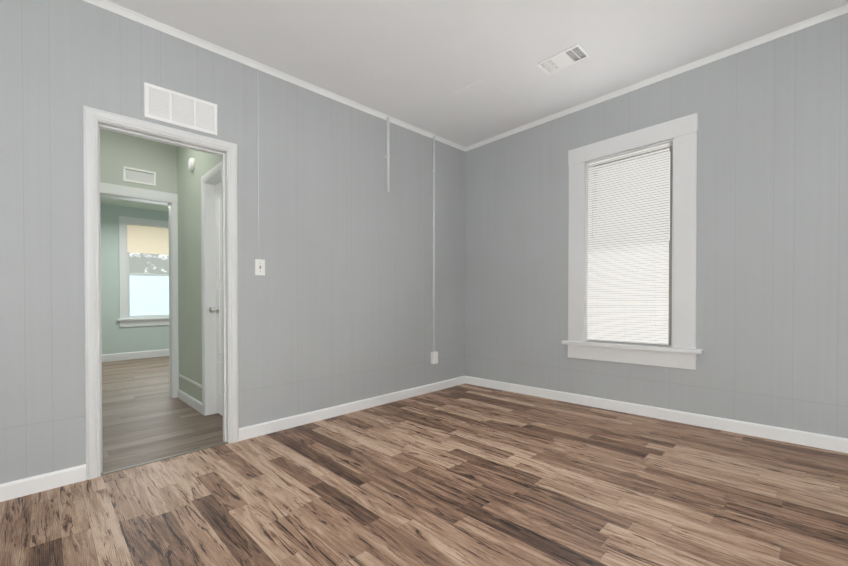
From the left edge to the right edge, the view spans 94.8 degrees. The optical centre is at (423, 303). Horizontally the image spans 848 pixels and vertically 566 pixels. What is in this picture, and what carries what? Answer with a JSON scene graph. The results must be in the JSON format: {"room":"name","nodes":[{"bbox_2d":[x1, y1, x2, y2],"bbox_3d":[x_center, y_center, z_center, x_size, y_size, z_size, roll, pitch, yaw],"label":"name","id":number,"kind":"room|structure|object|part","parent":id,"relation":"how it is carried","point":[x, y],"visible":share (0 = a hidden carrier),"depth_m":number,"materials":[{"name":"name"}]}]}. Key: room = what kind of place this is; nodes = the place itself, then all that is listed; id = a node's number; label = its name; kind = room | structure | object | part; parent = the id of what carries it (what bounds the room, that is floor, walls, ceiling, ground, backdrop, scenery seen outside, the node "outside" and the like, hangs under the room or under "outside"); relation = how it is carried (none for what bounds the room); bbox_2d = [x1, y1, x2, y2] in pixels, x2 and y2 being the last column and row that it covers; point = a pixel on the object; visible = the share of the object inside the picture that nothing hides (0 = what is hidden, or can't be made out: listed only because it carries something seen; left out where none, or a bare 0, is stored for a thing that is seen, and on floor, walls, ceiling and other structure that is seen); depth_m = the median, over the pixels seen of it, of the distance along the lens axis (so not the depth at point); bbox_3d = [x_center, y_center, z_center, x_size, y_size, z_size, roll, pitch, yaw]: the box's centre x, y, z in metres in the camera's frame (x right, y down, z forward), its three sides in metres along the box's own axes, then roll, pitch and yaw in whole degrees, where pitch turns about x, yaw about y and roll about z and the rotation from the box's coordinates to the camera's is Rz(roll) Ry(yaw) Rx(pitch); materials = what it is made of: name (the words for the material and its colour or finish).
{"room":"empty bedroom","nodes":[
{"label":"empty bedroom","id":0,"kind":"room"},
{"bbox_2d":[100,197,167,211],"bbox_3d":[-4.096,-1.792,5.503,4.000,0.216,3.830,-1,1,-44],"label":"ceiling","id":1,"kind":"structure","parent":0,"point":[129,203],"depth_m":6.82,"materials":[{"name":"paint"}]},
{"bbox_2d":[100,204,168,354],"bbox_3d":[-5.490,-0.352,6.938,4.000,2.790,0.150,-1,1,-44],"label":"wall","id":2,"kind":"structure","parent":0,"point":[116,338],"depth_m":6.88,"materials":[{"name":"teal paint"}]},
{"bbox_2d":[102,349,168,361],"bbox_3d":[-5.433,0.951,6.892,4.000,0.180,0.014,-1,1,-44],"label":"baseboard","id":3,"kind":"structure","parent":2,"relation":"attached to","point":[132,355],"depth_m":7.07,"materials":[{"name":"white paint"}]},
{"bbox_2d":[117,216,168,326],"bbox_3d":[-5.027,-0.570,7.320,1.180,1.983,0.170,-1,1,-44],"label":"window","id":4,"kind":"structure","parent":2,"relation":"in","point":[124,298],"depth_m":7.02,"materials":[{"name":"white paint"}]},
{"bbox_2d":[127,225,168,254],"bbox_3d":[-5.030,-1.172,7.317,0.860,0.510,0.036,-1,1,-44],"label":"roller shade","id":5,"kind":"object","parent":4,"relation":"attached to","point":[147,240],"visible":0.69,"depth_m":7.22,"materials":[{"name":"beige fabric"}]},
{"bbox_2d":[130,275,168,315],"bbox_3d":[-5.053,-0.148,7.351,0.790,0.739,0.004,-1,1,-44],"label":"film","id":6,"kind":"object","parent":4,"relation":"attached to","point":[149,295],"visible":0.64,"depth_m":7.28,"materials":[{"name":"white plastic"}]},
{"bbox_2d":[100,129,176,193],"bbox_3d":[-3.030,-0.364,3.796,1.310,2.757,0.120,-1,1,-44],"label":"wall","id":7,"kind":"structure","parent":0,"point":[118,151],"depth_m":3.87,"materials":[{"name":"green paint"}]},
{"bbox_2d":[100,182,178,397],"bbox_3d":[-2.950,-0.069,3.863,0.865,2.156,0.141,-1,1,-44],"label":"door frame","id":8,"kind":"structure","parent":7,"relation":"attached to","point":[169,200],"depth_m":4.09,"materials":[{"name":"white paint"}]},
{"bbox_2d":[123,166,155,185],"bbox_3d":[-2.831,-1.264,3.888,0.265,0.143,0.010,-1,1,-44],"label":"air vent","id":9,"kind":"object","parent":7,"relation":"in","point":[135,176],"visible":1,"depth_m":3.88,"materials":[{"name":"white metal"}]},
{"bbox_2d":[102,356,223,472],"bbox_3d":[-3.406,1.057,4.829,4.000,0.210,5.800,-1,1,-44],"label":"floor","id":10,"kind":"structure","parent":0,"point":[137,432],"depth_m":3.36,"materials":[{"name":"laminate"}]},
{"bbox_2d":[101,442,227,474],"bbox_3d":[-1.640,0.992,2.522,0.696,0.013,0.035,-1,1,-44],"label":"threshold","id":11,"kind":"object","parent":10,"relation":"on","point":[143,463],"depth_m":2.48,"materials":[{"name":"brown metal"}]},
{"bbox_2d":[177,146,220,402],"bbox_3d":[-1.957,-0.380,3.553,0.120,2.763,1.730,-1,1,-44],"label":"wall","id":12,"kind":"structure","parent":0,"point":[189,280],"depth_m":3.78,"materials":[{"name":"green paint"}]},
{"bbox_2d":[177,374,201,413],"bbox_3d":[-2.286,0.868,3.806,0.014,0.261,0.889,-1,1,-44],"label":"baseboard","id":13,"kind":"structure","parent":12,"relation":"attached to","point":[192,402],"depth_m":3.72,"materials":[{"name":"white paint"}]},
{"bbox_2d":[188,158,194,170],"bbox_3d":[-2.192,-1.308,3.670,0.038,0.124,0.124,-1,1,-44],"label":"smoke detector","id":14,"kind":"object","parent":12,"relation":"attached to","point":[191,164],"visible":1,"depth_m":3.64,"materials":[{"name":"white plastic"}]},
{"bbox_2d":[209,182,222,415],"bbox_3d":[-1.629,-0.038,3.227,0.105,2.034,0.694,-1,1,-44],"label":"door leaf","id":15,"kind":"structure","parent":12,"relation":"in","point":[218,226],"depth_m":3.42,"materials":[{"name":"paint"}]},
{"bbox_3d":[-1.839,0.053,3.416,0.070,0.064,0.064,-1,1,-44],"label":"side door leaf knob","id":16,"kind":"part","parent":15,"relation":"part of","materials":[{"name":"silver metal"}]},
{"bbox_2d":[0,0,464,483],"bbox_3d":[-1.148,-0.390,3.051,4.850,2.800,0.120,-1,1,-44],"label":"wall","id":17,"kind":"structure","parent":0,"point":[335,304],"depth_m":2.89,"materials":[{"name":"grey paint"}]},
{"bbox_2d":[0,464,85,501],"bbox_3d":[-2.292,0.969,1.847,1.051,0.101,0.014,-1,1,-44],"label":"baseboard","id":18,"kind":"structure","parent":17,"relation":"attached to","point":[35,484],"depth_m":2.08,"materials":[{"name":"white paint"}]},
{"bbox_2d":[83,105,238,479],"bbox_3d":[-1.896,-0.066,2.881,0.979,2.127,0.960,-1,1,-44],"label":"door frame","id":19,"kind":"structure","parent":17,"relation":"attached to","point":[95,120],"depth_m":2.71,"materials":[{"name":"white paint"}]},
{"bbox_2d":[144,82,216,135],"bbox_3d":[-1.568,-1.253,2.536,0.413,0.217,0.010,-1,1,-44],"label":"air vent","id":20,"kind":"object","parent":17,"relation":"in","point":[173,107],"visible":1,"depth_m":2.52,"materials":[{"name":"white metal"}]},
{"bbox_2d":[255,259,264,274],"bbox_3d":[-1.217,-0.267,2.896,0.072,0.119,0.006,-1,1,-44],"label":"light switch","id":21,"kind":"object","parent":17,"relation":"attached to","point":[258,265],"visible":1,"depth_m":2.89,"materials":[{"name":"white plastic"}]},
{"bbox_2d":[83,0,466,151],"bbox_3d":[-1.094,-1.743,2.982,4.450,0.088,0.034,-1,1,-44],"label":"crown molding","id":22,"kind":"structure","parent":17,"relation":"attached to","point":[182,35],"depth_m":2.81,"materials":[{"name":"white paint"}]},
{"bbox_2d":[257,68,434,351],"bbox_3d":[-0.547,-0.627,3.531,1.881,2.313,0.035,-1,1,-44],"label":"conduit","id":23,"kind":"object","parent":17,"relation":"attached to","point":[387,156],"visible":0.88,"depth_m":3.72,"materials":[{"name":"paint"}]},
{"bbox_2d":[239,376,463,440],"bbox_3d":[-0.436,0.918,3.670,2.503,0.119,0.014,-1,1,-44],"label":"baseboard","id":24,"kind":"structure","parent":17,"relation":"attached to","point":[256,430],"depth_m":3.36,"materials":[{"name":"white paint"}]},
{"bbox_2d":[431,351,437,363],"bbox_3d":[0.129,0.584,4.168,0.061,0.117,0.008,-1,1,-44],"label":"electrical outlet box","id":25,"kind":"object","parent":17,"relation":"attached to","point":[436,357],"visible":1,"depth_m":4.17,"materials":[{"name":"white plastic"}]},
{"bbox_2d":[0,384,847,565],"bbox_3d":[0.470,1.019,1.417,4.850,0.214,4.500,-1,1,-44],"label":"floor","id":26,"kind":"structure","parent":0,"point":[466,475],"depth_m":1.94,"materials":[{"name":"brown wood"}]},
{"bbox_2d":[107,0,847,146],"bbox_3d":[0.470,-1.831,1.388,4.850,0.234,4.500,-1,1,-44],"label":"ceiling","id":27,"kind":"structure","parent":0,"point":[416,63],"depth_m":2.65,"materials":[{"name":"paint"}]},
{"bbox_2d":[447,78,515,113],"bbox_3d":[0.504,-1.790,3.398,0.455,0.013,0.400,-1,1,-44],"label":"panel","id":28,"kind":"object","parent":27,"relation":"attached to","point":[482,96],"visible":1,"depth_m":3.38,"materials":[{"name":"paint"}]},
{"bbox_2d":[537,44,588,74],"bbox_3d":[1.021,-1.790,2.875,0.190,0.016,0.320,-1,1,-44],"label":"ceiling vent","id":29,"kind":"object","parent":27,"relation":"in","point":[563,59],"depth_m":2.86,"materials":[{"name":"white metal"}]},
{"bbox_3d":[1.021,-1.794,2.875,0.182,0.008,0.312,-1,1,-44],"label":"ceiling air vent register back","id":30,"kind":"part","parent":29,"relation":"part of","materials":[{"name":"white metal"}]},
{"bbox_2d":[465,13,847,437],"bbox_3d":[2.129,-0.446,3.031,0.200,2.798,4.500,-1,1,-44],"label":"wall","id":31,"kind":"structure","parent":0,"point":[772,255],"depth_m":2.82,"materials":[{"name":"grey paint"}]},
{"bbox_2d":[592,146,672,344],"bbox_3d":[1.797,-0.468,3.390,0.060,1.627,0.674,-1,1,-44],"label":"window","id":32,"kind":"structure","parent":31,"relation":"in","point":[670,264],"depth_m":3.17,"materials":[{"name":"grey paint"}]},
{"bbox_2d":[587,143,669,344],"bbox_3d":[1.724,-0.470,3.338,0.032,1.615,0.646,-1,1,-44],"label":"mini blind","id":33,"kind":"object","parent":32,"relation":"attached to","point":[628,283],"visible":1,"depth_m":3.32,"materials":[{"name":"plastic"}]},
{"bbox_2d":[597,152,669,249],"bbox_3d":[1.796,-0.474,3.389,0.034,1.538,0.598,-1,1,-44],"label":"window pane","id":34,"kind":"object","parent":32,"relation":"attached to","point":[642,191],"visible":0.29,"depth_m":3.32,"materials":[{"name":"white"}]},
{"bbox_2d":[562,113,702,369],"bbox_3d":[1.738,-0.462,3.332,0.185,1.947,1.088,-1,1,-44],"label":"window frame","id":35,"kind":"structure","parent":31,"relation":"attached to","point":[682,351],"depth_m":3.12,"materials":[{"name":"white paint"}]},
{"bbox_2d":[464,376,847,452],"bbox_3d":[1.972,0.882,3.051,0.014,0.141,4.270,-1,1,-44],"label":"baseboard","id":36,"kind":"structure","parent":31,"relation":"attached to","point":[828,442],"depth_m":3.00,"materials":[{"name":"white paint"}]},
{"bbox_2d":[467,4,847,150],"bbox_3d":[1.968,-1.796,3.014,0.034,0.087,4.200,-1,1,-44],"label":"crown molding","id":37,"kind":"structure","parent":31,"relation":"attached to","point":[839,11],"depth_m":2.98,"materials":[{"name":"white paint"}]},
{"label":"outside","id":38,"kind":"structure","parent":0,"visible":0},
{"bbox_2d":[129,253,168,273],"bbox_3d":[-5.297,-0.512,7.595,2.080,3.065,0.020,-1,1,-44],"label":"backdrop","id":39,"kind":"structure","parent":38,"point":[148,263],"depth_m":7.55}
]}

